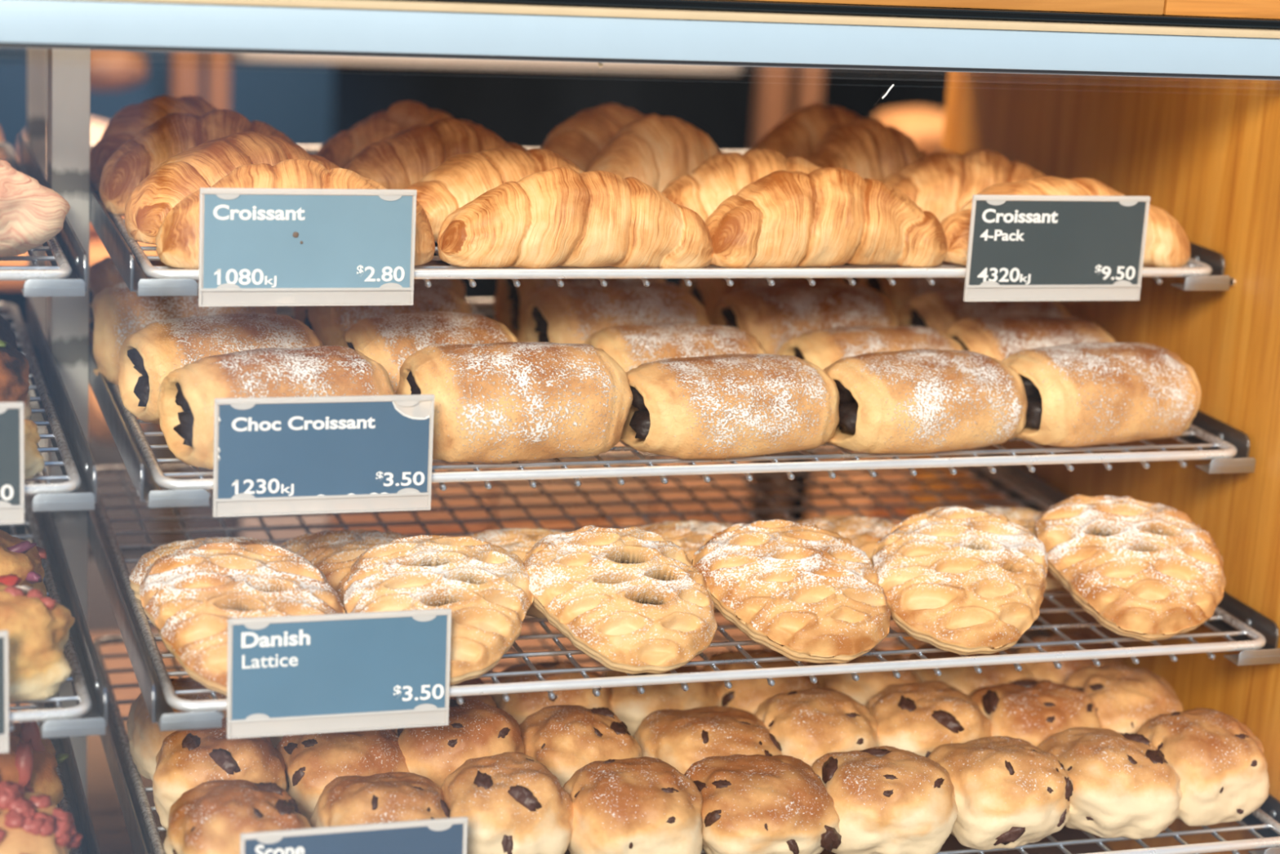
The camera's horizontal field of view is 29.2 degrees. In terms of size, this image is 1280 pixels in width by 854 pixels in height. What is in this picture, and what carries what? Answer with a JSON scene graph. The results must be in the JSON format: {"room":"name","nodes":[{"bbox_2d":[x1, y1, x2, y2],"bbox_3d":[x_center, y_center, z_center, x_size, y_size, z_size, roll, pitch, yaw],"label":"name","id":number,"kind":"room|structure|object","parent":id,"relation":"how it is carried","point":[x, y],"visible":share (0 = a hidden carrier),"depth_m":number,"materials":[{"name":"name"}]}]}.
{"room":"food shop","nodes":[
{"label":"food shop","id":0,"kind":"room"},
{"bbox_2d":[0,62,948,540],"bbox_3d":[-0.515,-0.736,3.576,7.000,2.300,0.060,-1,15,-18],"label":"wall","id":1,"kind":"structure","parent":0,"point":[522,105],"depth_m":3.75,"materials":[{"name":"paint"}]},
{"bbox_2d":[0,47,333,160],"bbox_3d":[-0.868,-0.583,3.221,0.900,0.660,0.250,-1,15,-18],"label":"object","id":2,"kind":"structure","parent":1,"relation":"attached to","point":[294,98],"depth_m":3.24,"materials":[{"name":"blue"}]},
{"bbox_2d":[18,715,1113,853],"bbox_3d":[-0.345,0.406,1.473,1.432,0.220,0.685,-1,15,-18],"label":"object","id":3,"kind":"structure","parent":0,"point":[111,832],"depth_m":1.65,"materials":[{"name":"brown"}]},
{"bbox_2d":[26,48,48,710],"bbox_3d":[-0.427,0.028,1.741,0.013,0.765,0.012,-1,15,-18],"label":"upright","id":4,"kind":"object","parent":3,"relation":"attached to","point":[37,58],"visible":0.08,"depth_m":1.68,"materials":[{"name":"metal"}]},
{"bbox_2d":[47,48,90,805],"bbox_3d":[-0.361,0.083,1.547,0.022,0.765,0.028,-1,15,-18],"label":"upright","id":5,"kind":"object","parent":3,"relation":"on","point":[68,69],"visible":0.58,"depth_m":1.49,"materials":[{"name":"metal"}]},
{"bbox_2d":[0,142,71,280],"bbox_3d":[-0.670,-0.127,1.380,0.647,0.010,0.442,-1,15,-18],"label":"wire tray","id":6,"kind":"object","parent":5,"relation":"on","point":[64,270],"visible":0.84,"depth_m":1.30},
{"bbox_2d":[0,160,70,257],"bbox_3d":[-0.358,-0.119,1.300,0.112,0.061,0.088,-3,16,-24],"label":"croissant","id":7,"kind":"object","parent":6,"relation":"on","point":[32,213],"visible":1,"depth_m":1.29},
{"bbox_2d":[0,302,81,494],"bbox_3d":[-0.660,-0.016,1.358,0.647,0.010,0.442,-1,15,-18],"label":"wire tray","id":8,"kind":"object","parent":5,"relation":"on","point":[73,475],"visible":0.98,"depth_m":1.35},
{"bbox_2d":[0,401,24,524],"bbox_3d":[-0.366,0.019,1.222,0.116,0.063,0.004,-1,14,-18],"label":"price tag","id":9,"kind":"object","parent":8,"relation":"attached to","point":[11,413],"visible":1,"depth_m":1.24,"materials":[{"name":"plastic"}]},
{"bbox_2d":[0,481,91,731],"bbox_3d":[-0.649,0.096,1.333,0.647,0.010,0.442,-1,15,-18],"label":"wire tray","id":10,"kind":"object","parent":5,"relation":"on","point":[85,705],"visible":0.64,"depth_m":1.27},
{"bbox_2d":[0,573,75,702],"bbox_3d":[-0.349,0.106,1.248,0.124,0.057,0.094,-4,17,-27],"label":"bread","id":11,"kind":"object","parent":10,"relation":"on","point":[37,626],"visible":0.96,"depth_m":1.24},
{"bbox_2d":[9,702,81,853],"bbox_3d":[-0.640,0.208,1.312,0.647,0.010,0.442,-1,15,-18],"label":"wire tray","id":12,"kind":"object","parent":5,"relation":"on","point":[64,805],"visible":0.06,"depth_m":1.41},
{"bbox_2d":[0,720,69,804],"bbox_3d":[-0.371,0.181,1.313,0.129,0.083,0.090,0,15,-15],"label":"roll","id":13,"kind":"object","parent":12,"relation":"on","point":[31,760],"visible":0.67,"depth_m":1.31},
{"bbox_2d":[0,780,82,853],"bbox_3d":[-0.347,0.211,1.228,0.134,0.069,0.090,-1,16,-19],"label":"roll","id":14,"kind":"object","parent":12,"relation":"on","point":[31,822],"visible":1,"depth_m":1.22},
{"bbox_2d":[8,135,87,296],"bbox_3d":[-0.369,-0.133,1.469,0.033,0.020,0.427,-1,15,-18],"label":"shelf bracket","id":15,"kind":"object","parent":5,"relation":"attached to","point":[75,285],"visible":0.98,"depth_m":1.32,"materials":[{"name":"metal"}]},
{"bbox_2d":[12,296,97,511],"bbox_3d":[-0.359,-0.022,1.447,0.033,0.020,0.427,-1,15,-18],"label":"shelf bracket","id":16,"kind":"object","parent":5,"relation":"attached to","point":[85,497],"visible":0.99,"depth_m":1.37,"materials":[{"name":"metal"}]},
{"bbox_2d":[24,472,107,737],"bbox_3d":[-0.348,0.090,1.422,0.033,0.020,0.427,-1,15,-18],"label":"shelf bracket","id":17,"kind":"object","parent":5,"relation":"attached to","point":[95,721],"visible":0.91,"depth_m":1.32,"materials":[{"name":"metal"}]},
{"bbox_2d":[33,693,100,853],"bbox_3d":[-0.338,0.202,1.401,0.033,0.020,0.427,-1,15,-18],"label":"shelf bracket","id":18,"kind":"object","parent":5,"relation":"attached to","point":[74,788],"visible":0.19,"depth_m":1.39,"materials":[{"name":"metal"}]},
{"bbox_2d":[99,704,154,853],"bbox_3d":[-0.285,0.201,1.419,0.034,0.020,0.427,-1,15,-18],"label":"shelf bracket","id":19,"kind":"object","parent":5,"relation":"attached to","point":[140,842],"visible":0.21,"depth_m":1.40,"materials":[{"name":"metal"}]},
{"bbox_2d":[89,185,197,296],"bbox_3d":[-0.316,-0.134,1.487,0.034,0.020,0.427,-1,15,-18],"label":"shelf bracket","id":20,"kind":"object","parent":5,"relation":"attached to","point":[120,253],"visible":0.86,"depth_m":1.32,"materials":[{"name":"metal"}]},
{"bbox_2d":[88,344,208,507],"bbox_3d":[-0.306,-0.023,1.465,0.034,0.020,0.427,-1,15,-18],"label":"shelf bracket","id":21,"kind":"object","parent":5,"relation":"attached to","point":[147,490],"visible":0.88,"depth_m":1.32,"materials":[{"name":"metal"}]},
{"bbox_2d":[88,508,222,730],"bbox_3d":[-0.295,0.089,1.440,0.034,0.020,0.427,-1,15,-18],"label":"shelf bracket","id":22,"kind":"object","parent":5,"relation":"attached to","point":[160,712],"visible":0.91,"depth_m":1.33,"materials":[{"name":"metal"}]},
{"bbox_2d":[89,142,1212,288],"bbox_3d":[-0.021,-0.142,1.596,0.647,0.010,0.442,-1,15,-18],"label":"wire tray","id":23,"kind":"object","parent":5,"relation":"on","point":[1193,267],"visible":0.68,"depth_m":1.39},
{"bbox_2d":[89,95,217,192],"bbox_3d":[-0.295,-0.180,1.554,0.126,0.058,0.074,-7,18,-36],"label":"croissant","id":24,"kind":"object","parent":23,"relation":"on","point":[131,120],"visible":0.2,"depth_m":1.52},
{"bbox_2d":[98,109,294,216],"bbox_3d":[-0.260,-0.162,1.487,0.140,0.061,0.074,-4,16,-26],"label":"croissant","id":25,"kind":"object","parent":23,"relation":"on","point":[173,134],"visible":0.3,"depth_m":1.45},
{"bbox_2d":[124,131,340,244],"bbox_3d":[-0.227,-0.140,1.412,0.150,0.060,0.076,-6,17,-32],"label":"croissant","id":26,"kind":"object","parent":23,"relation":"on","point":[203,165],"visible":0.34,"depth_m":1.37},
{"bbox_2d":[155,158,435,269],"bbox_3d":[-0.189,-0.119,1.347,0.157,0.057,0.072,-2,16,-22],"label":"croissant","id":27,"kind":"object","parent":23,"relation":"on","point":[177,238],"visible":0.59,"depth_m":1.32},
{"bbox_2d":[198,187,417,306],"bbox_3d":[-0.177,-0.096,1.310,0.116,0.063,0.004,-1,14,-18],"label":"price tag","id":28,"kind":"object","parent":23,"relation":"attached to","point":[258,246],"visible":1,"depth_m":1.31,"materials":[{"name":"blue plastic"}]},
{"bbox_2d":[315,100,474,168],"bbox_3d":[-0.145,-0.183,1.595,0.136,0.060,0.074,1,15,-11],"label":"croissant","id":29,"kind":"object","parent":23,"relation":"on","point":[340,149],"visible":0.24,"depth_m":1.57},
{"bbox_2d":[343,118,526,189],"bbox_3d":[-0.119,-0.163,1.526,0.140,0.059,0.076,0,15,-13],"label":"croissant","id":30,"kind":"object","parent":23,"relation":"on","point":[400,160],"visible":0.23,"depth_m":1.50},
{"bbox_2d":[404,146,583,240],"bbox_3d":[-0.075,-0.139,1.461,0.151,0.053,0.074,0,15,-13],"label":"croissant","id":31,"kind":"object","parent":23,"relation":"on","point":[462,178],"visible":0.3,"depth_m":1.43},
{"bbox_2d":[436,166,712,268],"bbox_3d":[-0.036,-0.121,1.397,0.162,0.055,0.073,-1,15,-16],"label":"croissant","id":32,"kind":"object","parent":23,"relation":"on","point":[561,216],"visible":1,"depth_m":1.37,"materials":[{"name":"food"}]},
{"bbox_2d":[540,102,644,172],"bbox_3d":[-0.021,-0.184,1.627,0.121,0.062,0.076,-7,18,-36],"label":"croissant","id":33,"kind":"object","parent":23,"relation":"on","point":[580,140],"visible":0.19,"depth_m":1.59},
{"bbox_2d":[586,113,723,192],"bbox_3d":[0.011,-0.167,1.561,0.117,0.066,0.072,-10,20,-41],"label":"croissant","id":34,"kind":"object","parent":23,"relation":"on","point":[654,149],"visible":0.32,"depth_m":1.53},
{"bbox_2d":[661,148,822,222],"bbox_3d":[0.073,-0.143,1.508,0.151,0.055,0.073,-3,16,-23],"label":"croissant","id":35,"kind":"object","parent":23,"relation":"on","point":[721,176],"visible":0.21,"depth_m":1.48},
{"bbox_2d":[753,102,862,160],"bbox_3d":[0.124,-0.191,1.685,0.117,0.064,0.072,-4,17,-28],"label":"croissant","id":36,"kind":"object","parent":23,"relation":"on","point":[800,133],"visible":0.2,"depth_m":1.66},
{"bbox_2d":[705,167,946,268],"bbox_3d":[0.105,-0.125,1.447,0.156,0.055,0.076,-2,16,-21],"label":"croissant","id":37,"kind":"object","parent":23,"relation":"on","point":[827,216],"visible":0.99,"depth_m":1.42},
{"bbox_2d":[808,118,928,181],"bbox_3d":[0.149,-0.172,1.617,0.111,0.064,0.073,-7,18,-36],"label":"croissant","id":38,"kind":"object","parent":23,"relation":"on","point":[868,148],"visible":0.26,"depth_m":1.59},
{"bbox_2d":[882,149,1045,222],"bbox_3d":[0.210,-0.149,1.563,0.143,0.055,0.074,0,15,-14],"label":"croissant","id":39,"kind":"object","parent":23,"relation":"on","point":[940,184],"visible":0.35,"depth_m":1.53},
{"bbox_2d":[963,194,1150,302],"bbox_3d":[0.247,-0.105,1.451,0.116,0.063,0.003,-1,15,-18],"label":"price tag","id":40,"kind":"object","parent":23,"relation":"attached to","point":[1021,247],"visible":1,"depth_m":1.45,"materials":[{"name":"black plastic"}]},
{"bbox_2d":[940,176,1191,267],"bbox_3d":[0.255,-0.127,1.498,0.167,0.051,0.074,0,15,-15],"label":"croissant","id":41,"kind":"object","parent":23,"relation":"on","point":[1167,245],"visible":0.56,"depth_m":1.48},
{"bbox_2d":[92,298,1237,497],"bbox_3d":[-0.011,-0.031,1.574,0.647,0.010,0.442,-1,15,-18],"label":"wire tray","id":42,"kind":"object","parent":5,"relation":"on","point":[1227,450],"visible":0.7,"depth_m":1.39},
{"bbox_2d":[91,280,276,385],"bbox_3d":[-0.275,-0.058,1.483,0.113,0.060,0.088,0,15,-13],"label":"croissant","id":43,"kind":"object","parent":42,"relation":"on","point":[119,313],"visible":0.34,"depth_m":1.45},
{"bbox_2d":[118,313,324,424],"bbox_3d":[-0.239,-0.034,1.406,0.111,0.058,0.084,-5,17,-30],"label":"croissant","id":44,"kind":"object","parent":42,"relation":"on","point":[148,355],"visible":0.44,"depth_m":1.38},
{"bbox_2d":[157,345,395,469],"bbox_3d":[-0.197,-0.013,1.333,0.124,0.060,0.088,-5,17,-31],"label":"croissant","id":45,"kind":"object","parent":42,"relation":"on","point":[187,394],"visible":0.52,"depth_m":1.30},
{"bbox_2d":[213,394,434,517],"bbox_3d":[-0.166,0.015,1.289,0.116,0.063,0.003,-1,14,-18],"label":"price tag","id":46,"kind":"object","parent":42,"relation":"attached to","point":[273,455],"visible":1,"depth_m":1.29,"materials":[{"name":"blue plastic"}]},
{"bbox_2d":[293,284,471,346],"bbox_3d":[-0.159,-0.060,1.522,0.108,0.059,0.087,-2,16,-22],"label":"croissant","id":47,"kind":"object","parent":42,"relation":"on","point":[329,323],"visible":0.17,"depth_m":1.49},
{"bbox_2d":[337,311,519,393],"bbox_3d":[-0.125,-0.037,1.444,0.105,0.059,0.088,-4,16,-26],"label":"croissant","id":48,"kind":"object","parent":42,"relation":"on","point":[388,340],"visible":0.27,"depth_m":1.42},
{"bbox_2d":[395,342,632,462],"bbox_3d":[-0.071,-0.017,1.376,0.127,0.062,0.096,-2,16,-21],"label":"croissant","id":49,"kind":"object","parent":42,"relation":"on","point":[500,402],"visible":0.94,"depth_m":1.34,"materials":[{"name":"food"}]},
{"bbox_2d":[517,281,710,343],"bbox_3d":[-0.016,-0.062,1.563,0.114,0.061,0.091,-3,16,-24],"label":"croissant","id":50,"kind":"object","parent":42,"relation":"on","point":[571,313],"visible":0.43,"depth_m":1.53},
{"bbox_2d":[583,322,767,372],"bbox_3d":[0.021,-0.036,1.492,0.111,0.051,0.088,-1,15,-18],"label":"croissant","id":51,"kind":"object","parent":42,"relation":"on","point":[631,346],"visible":0.24,"depth_m":1.47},
{"bbox_2d":[620,353,839,458],"bbox_3d":[0.049,-0.014,1.413,0.129,0.052,0.085,-4,16,-26],"label":"croissant","id":52,"kind":"object","parent":42,"relation":"on","point":[733,405],"visible":0.96,"depth_m":1.38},
{"bbox_2d":[713,281,899,354],"bbox_3d":[0.108,-0.064,1.605,0.116,0.059,0.084,-1,15,-18],"label":"croissant","id":53,"kind":"object","parent":42,"relation":"on","point":[780,313],"visible":0.44,"depth_m":1.57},
{"bbox_2d":[777,325,964,369],"bbox_3d":[0.146,-0.038,1.536,0.116,0.048,0.087,-2,16,-21],"label":"croissant","id":54,"kind":"object","parent":42,"relation":"on","point":[821,348],"visible":0.28,"depth_m":1.51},
{"bbox_2d":[823,348,1027,453],"bbox_3d":[0.164,-0.018,1.452,0.123,0.053,0.088,-4,17,-27],"label":"croissant","id":55,"kind":"object","parent":42,"relation":"on","point":[908,401],"visible":0.94,"depth_m":1.42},
{"bbox_2d":[897,288,1071,333],"bbox_3d":[0.231,-0.066,1.652,0.112,0.053,0.088,-1,15,-18],"label":"croissant","id":56,"kind":"object","parent":42,"relation":"on","point":[938,309],"visible":0.36,"depth_m":1.62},
{"bbox_2d":[942,315,1115,360],"bbox_3d":[0.248,-0.044,1.568,0.109,0.055,0.091,-2,16,-20],"label":"croissant","id":57,"kind":"object","parent":42,"relation":"on","point":[994,337],"visible":0.3,"depth_m":1.54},
{"bbox_2d":[1001,342,1201,447],"bbox_3d":[0.276,-0.022,1.493,0.126,0.055,0.088,-5,17,-29],"label":"croissant","id":58,"kind":"object","parent":42,"relation":"on","point":[1087,393],"visible":0.92,"depth_m":1.46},
{"bbox_2d":[94,446,1266,718],"bbox_3d":[0.000,0.081,1.549,0.647,0.010,0.442,-1,15,-18],"label":"wire tray","id":59,"kind":"object","parent":5,"relation":"on","point":[1259,641],"visible":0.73,"depth_m":1.50,"materials":[{"name":"metal"}]},
{"bbox_2d":[138,542,345,695],"bbox_3d":[-0.207,0.100,1.299,0.094,0.060,0.110,-7,18,-34],"label":"lattice danish","id":60,"kind":"object","parent":59,"relation":"on","point":[190,596],"visible":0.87,"depth_m":1.29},
{"bbox_2d":[226,608,451,738],"bbox_3d":[-0.154,0.127,1.265,0.116,0.063,0.007,-1,15,-18],"label":"price tag","id":61,"kind":"object","parent":59,"relation":"attached to","point":[300,674],"visible":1,"depth_m":1.26,"materials":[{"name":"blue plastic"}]},
{"bbox_2d":[280,528,409,613],"bbox_3d":[-0.159,0.082,1.433,0.103,0.033,0.105,-1,15,-18],"label":"lattice danish","id":62,"kind":"object","parent":59,"relation":"on","point":[333,553],"visible":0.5,"depth_m":1.42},
{"bbox_2d":[343,534,533,684],"bbox_3d":[-0.112,0.097,1.331,0.098,0.061,0.101,6,15,10],"label":"lattice danish","id":63,"kind":"object","parent":59,"relation":"on","point":[484,584],"visible":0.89,"depth_m":1.32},
{"bbox_2d":[522,524,717,674],"bbox_3d":[-0.008,0.093,1.364,0.104,0.064,0.093,15,19,37],"label":"lattice danish","id":64,"kind":"object","parent":59,"relation":"on","point":[631,599],"visible":1,"depth_m":1.34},
{"bbox_2d":[691,519,890,662],"bbox_3d":[0.086,0.093,1.396,0.113,0.061,0.095,1,15,-10],"label":"lattice danish","id":65,"kind":"object","parent":59,"relation":"on","point":[802,592],"visible":0.98,"depth_m":1.38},
{"bbox_2d":[871,506,1048,654],"bbox_3d":[0.186,0.087,1.433,0.100,0.066,0.108,7,15,13],"label":"lattice danish","id":66,"kind":"object","parent":59,"relation":"on","point":[958,580],"visible":0.99,"depth_m":1.41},
{"bbox_2d":[1033,494,1226,640],"bbox_3d":[0.296,0.082,1.474,0.109,0.068,0.099,17,20,42],"label":"lattice danish","id":67,"kind":"object","parent":59,"relation":"on","point":[1143,571],"visible":0.99,"depth_m":1.45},
{"bbox_2d":[92,608,1279,853],"bbox_3d":[0.009,0.193,1.528,0.647,0.010,0.442,-1,15,-18],"label":"wire tray","id":68,"kind":"object","parent":5,"relation":"on","point":[140,790],"visible":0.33,"depth_m":1.43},
{"bbox_2d":[126,676,226,780],"bbox_3d":[-0.261,0.173,1.421,0.071,0.055,0.069,-1,15,-18],"label":"scone","id":69,"kind":"object","parent":68,"relation":"on","point":[146,739],"visible":0.22,"depth_m":1.40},
{"bbox_2d":[152,717,286,830],"bbox_3d":[-0.231,0.193,1.351,0.072,0.057,0.069,1,15,-10],"label":"scone","id":70,"kind":"object","parent":68,"relation":"on","point":[188,758],"visible":0.45,"depth_m":1.32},
{"bbox_2d":[163,779,311,853],"bbox_3d":[-0.209,0.213,1.280,0.075,0.055,0.075,-3,16,-24],"label":"scone","id":71,"kind":"object","parent":68,"relation":"on","point":[209,817],"visible":0.91,"depth_m":1.26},
{"bbox_2d":[275,728,409,825],"bbox_3d":[-0.165,0.193,1.373,0.072,0.054,0.075,-4,16,-26],"label":"scone","id":72,"kind":"object","parent":68,"relation":"on","point":[312,761],"visible":0.41,"depth_m":1.35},
{"bbox_2d":[240,816,467,853],"bbox_3d":[-0.144,0.231,1.242,0.116,0.063,0.007,-1,15,-18],"label":"price tag","id":73,"kind":"object","parent":68,"relation":"attached to","point":[448,835],"visible":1,"depth_m":1.24,"materials":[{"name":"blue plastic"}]},
{"bbox_2d":[310,771,450,827],"bbox_3d":[-0.135,0.212,1.305,0.077,0.054,0.073,0,15,-15],"label":"scone","id":74,"kind":"object","parent":68,"relation":"on","point":[397,796],"visible":0.7,"depth_m":1.29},
{"bbox_2d":[393,698,524,787],"bbox_3d":[-0.106,0.186,1.395,0.078,0.063,0.076,-1,15,-16],"label":"scone","id":75,"kind":"object","parent":68,"relation":"on","point":[476,728],"visible":0.44,"depth_m":1.36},
{"bbox_2d":[440,751,573,853],"bbox_3d":[-0.072,0.209,1.324,0.072,0.058,0.069,-1,15,-18],"label":"scone","id":76,"kind":"object","parent":68,"relation":"on","point":[512,802],"visible":0.88,"depth_m":1.30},
{"bbox_2d":[489,660,613,724],"bbox_3d":[-0.056,0.169,1.490,0.075,0.053,0.074,-1,15,-18],"label":"scone","id":77,"kind":"object","parent":68,"relation":"on","point":[521,705],"visible":0.34,"depth_m":1.46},
{"bbox_2d":[519,704,641,786],"bbox_3d":[-0.035,0.189,1.415,0.071,0.056,0.072,-4,17,-28],"label":"scone","id":78,"kind":"object","parent":68,"relation":"on","point":[565,739],"visible":0.44,"depth_m":1.39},
{"bbox_2d":[562,755,702,853],"bbox_3d":[-0.004,0.211,1.342,0.081,0.055,0.078,0,15,-14],"label":"scone","id":79,"kind":"object","parent":68,"relation":"on","point":[641,805],"visible":0.92,"depth_m":1.31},
{"bbox_2d":[604,666,719,736],"bbox_3d":[0.012,0.169,1.512,0.072,0.051,0.069,1,15,-12],"label":"scone","id":80,"kind":"object","parent":68,"relation":"on","point":[630,706],"visible":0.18,"depth_m":1.48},
{"bbox_2d":[633,706,782,774],"bbox_3d":[0.041,0.192,1.435,0.088,0.050,0.084,0,15,-15],"label":"scone","id":81,"kind":"object","parent":68,"relation":"on","point":[680,738],"visible":0.48,"depth_m":1.41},
{"bbox_2d":[700,648,819,714],"bbox_3d":[0.075,0.167,1.533,0.072,0.051,0.075,-4,16,-26],"label":"scone","id":82,"kind":"object","parent":68,"relation":"on","point":[747,695],"visible":0.16,"depth_m":1.51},
{"bbox_2d":[684,754,841,853],"bbox_3d":[0.066,0.212,1.363,0.083,0.050,0.086,-3,16,-24],"label":"scone","id":83,"kind":"object","parent":68,"relation":"on","point":[754,803],"visible":0.91,"depth_m":1.33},
{"bbox_2d":[754,687,879,766],"bbox_3d":[0.105,0.186,1.461,0.077,0.056,0.075,-2,16,-21],"label":"scone","id":84,"kind":"object","parent":68,"relation":"on","point":[808,725],"visible":0.47,"depth_m":1.44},
{"bbox_2d":[806,647,920,705],"bbox_3d":[0.141,0.165,1.556,0.073,0.053,0.075,-1,15,-17],"label":"scone","id":85,"kind":"object","parent":68,"relation":"on","point":[868,685],"visible":0.09,"depth_m":1.53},
{"bbox_2d":[810,745,957,853],"bbox_3d":[0.134,0.209,1.387,0.084,0.053,0.082,-1,15,-16],"label":"scone","id":86,"kind":"object","parent":68,"relation":"on","point":[887,799],"visible":0.91,"depth_m":1.36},
{"bbox_2d":[864,680,991,757],"bbox_3d":[0.174,0.185,1.484,0.079,0.054,0.075,1,15,-11],"label":"scone","id":87,"kind":"object","parent":68,"relation":"on","point":[918,717],"visible":0.44,"depth_m":1.46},
{"bbox_2d":[906,644,1034,695],"bbox_3d":[0.214,0.165,1.578,0.082,0.051,0.078,-2,16,-21],"label":"scone","id":88,"kind":"object","parent":68,"relation":"on","point":[966,679],"visible":0.15,"depth_m":1.55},
{"bbox_2d":[927,735,1073,849],"bbox_3d":[0.207,0.207,1.409,0.083,0.054,0.080,-4,16,-26],"label":"scone","id":89,"kind":"object","parent":68,"relation":"on","point":[1010,792],"visible":0.93,"depth_m":1.38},
{"bbox_2d":[968,677,1101,746],"bbox_3d":[0.238,0.183,1.507,0.082,0.054,0.080,-3,16,-24],"label":"scone","id":90,"kind":"object","parent":68,"relation":"on","point":[1032,710],"visible":0.49,"depth_m":1.48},
{"bbox_2d":[1038,726,1182,839],"bbox_3d":[0.273,0.205,1.435,0.081,0.053,0.082,0,15,-13],"label":"scone","id":91,"kind":"object","parent":68,"relation":"on","point":[1124,785],"visible":0.88,"depth_m":1.41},
{"bbox_2d":[1063,665,1182,733],"bbox_3d":[0.300,0.180,1.528,0.072,0.057,0.075,-1,16,-19],"label":"scone","id":92,"kind":"object","parent":68,"relation":"on","point":[1124,697],"visible":0.38,"depth_m":1.50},
{"bbox_2d":[1136,707,1270,826],"bbox_3d":[0.334,0.199,1.462,0.078,0.058,0.076,-2,16,-22],"label":"scone","id":93,"kind":"object","parent":68,"relation":"on","point":[1221,766],"visible":0.88,"depth_m":1.43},
{"bbox_2d":[894,71,1279,853],"bbox_3d":[0.338,0.114,1.630,0.024,0.790,0.711,-1,15,-18],"label":"wall","id":94,"kind":"structure","parent":0,"point":[1205,153],"depth_m":1.55,"materials":[{"name":"brown wood"}]},
{"bbox_2d":[964,446,1279,665],"bbox_3d":[0.301,0.075,1.638,0.033,0.020,0.427,-1,15,-18],"label":"shelf bracket","id":95,"kind":"object","parent":94,"relation":"attached to","point":[1269,653],"visible":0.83,"depth_m":1.50,"materials":[{"name":"metal"}]},
{"bbox_2d":[1177,409,1255,473],"bbox_3d":[0.290,-0.037,1.663,0.033,0.020,0.427,-1,15,-18],"label":"shelf bracket","id":96,"kind":"object","parent":94,"relation":"attached to","point":[1241,462],"visible":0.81,"depth_m":1.49,"materials":[{"name":"metal"}]},
{"bbox_3d":[-0.422,0.521,3.385,7.000,0.020,2.800,-1,15,-18],"label":"floor","id":97,"kind":"structure","parent":0,"visible":0},
{"bbox_2d":[169,51,201,97],"bbox_3d":[-0.461,-0.343,2.487,0.028,2.100,0.030,-1,15,-18],"label":"wooden post","id":98,"kind":"object","parent":97,"relation":"on","point":[185,68],"visible":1,"depth_m":2.47,"materials":[{"name":"brown wood"}]},
{"bbox_2d":[0,216,158,288],"bbox_3d":[-0.806,-0.180,2.383,0.670,0.025,0.330,-1,15,-18],"label":"shelf","id":99,"kind":"object","parent":98,"relation":"attached to","point":[98,251],"visible":0.02,"depth_m":2.34,"materials":[{"name":"brown wood"}]},
{"bbox_2d":[90,49,147,90],"bbox_3d":[-0.541,-0.366,2.492,0.080,0.046,0.100,-1,15,-18],"label":"loaf","id":100,"kind":"object","parent":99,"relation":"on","point":[110,70],"visible":0.56,"depth_m":2.45,"materials":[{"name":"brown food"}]},
{"bbox_2d":[9,613,897,715],"bbox_3d":[-0.181,0.489,2.342,2.400,0.600,0.560,-1,15,-18],"label":"bench","id":101,"kind":"object","parent":97,"relation":"on","point":[129,693],"visible":0.02,"depth_m":2.23,"materials":[{"name":"brown wood"}]},
{"bbox_2d":[87,423,236,633],"bbox_3d":[-0.461,0.091,2.300,0.140,0.154,0.158,-1,15,-18],"label":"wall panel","id":102,"kind":"object","parent":101,"relation":"on","point":[101,618],"visible":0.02,"depth_m":2.22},
{"bbox_2d":[328,467,493,537],"bbox_3d":[-0.238,0.081,2.372,0.150,0.164,0.158,-1,15,-18],"label":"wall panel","id":103,"kind":"object","parent":101,"relation":"on","point":[462,514],"visible":0.06,"depth_m":2.30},
{"bbox_2d":[487,441,653,530],"bbox_3d":[-0.088,0.073,2.421,0.155,0.174,0.158,-1,15,-18],"label":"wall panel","id":104,"kind":"object","parent":101,"relation":"on","point":[607,509],"visible":0.02,"depth_m":2.35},
{"bbox_2d":[647,461,751,524],"bbox_3d":[0.035,0.082,2.465,0.095,0.150,0.158,-1,15,-18],"label":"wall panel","id":105,"kind":"object","parent":101,"relation":"on","point":[727,505],"visible":0.05,"depth_m":2.38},
{"bbox_2d":[806,445,911,524],"bbox_3d":[0.284,0.067,2.546,0.170,0.170,0.158,-1,15,-18],"label":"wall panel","id":106,"kind":"object","parent":101,"relation":"on","point":[822,502],"visible":0.07,"depth_m":2.48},
{"bbox_2d":[746,66,791,521],"bbox_3d":[0.145,-0.357,2.688,0.030,2.100,0.030,-1,15,-18],"label":"wooden post","id":107,"kind":"object","parent":97,"relation":"on","point":[772,93],"visible":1,"depth_m":2.68,"materials":[{"name":"brown wood"}]},
{"bbox_2d":[231,53,740,72],"bbox_3d":[-0.189,-0.427,2.736,0.555,0.022,0.240,-1,15,-18],"label":"shelf","id":108,"kind":"object","parent":107,"relation":"attached to","point":[240,56],"visible":0.2,"depth_m":2.62,"materials":[{"name":"grey"}]},
{"bbox_3d":[-2.041,-0.076,0.686,2.250,2.300,0.020,-1,15,-18],"label":"wall","id":109,"kind":"structure","parent":0,"visible":0},
{"bbox_2d":[738,0,1164,15],"bbox_3d":[-1.368,-0.694,0.704,3.566,1.032,0.026,-1,15,-18],"label":"fascia","id":110,"kind":"object","parent":109,"relation":"attached to","point":[1114,6],"visible":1,"depth_m":1.36,"materials":[{"name":"brown wood"}]},
{"bbox_2d":[398,0,1279,30],"bbox_3d":[-0.197,-0.221,1.233,2.500,0.006,0.030,-1,15,-18],"label":"frame","id":111,"kind":"object","parent":110,"relation":"attached to","point":[693,5],"visible":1,"depth_m":1.33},
{"bbox_2d":[0,0,1279,80],"bbox_3d":[-0.198,-0.203,1.236,2.500,0.029,0.034,-1,15,-18],"label":"frame bar","id":112,"kind":"object","parent":111,"relation":"attached to","point":[395,28],"visible":1,"depth_m":1.28,"materials":[{"name":"grey"}]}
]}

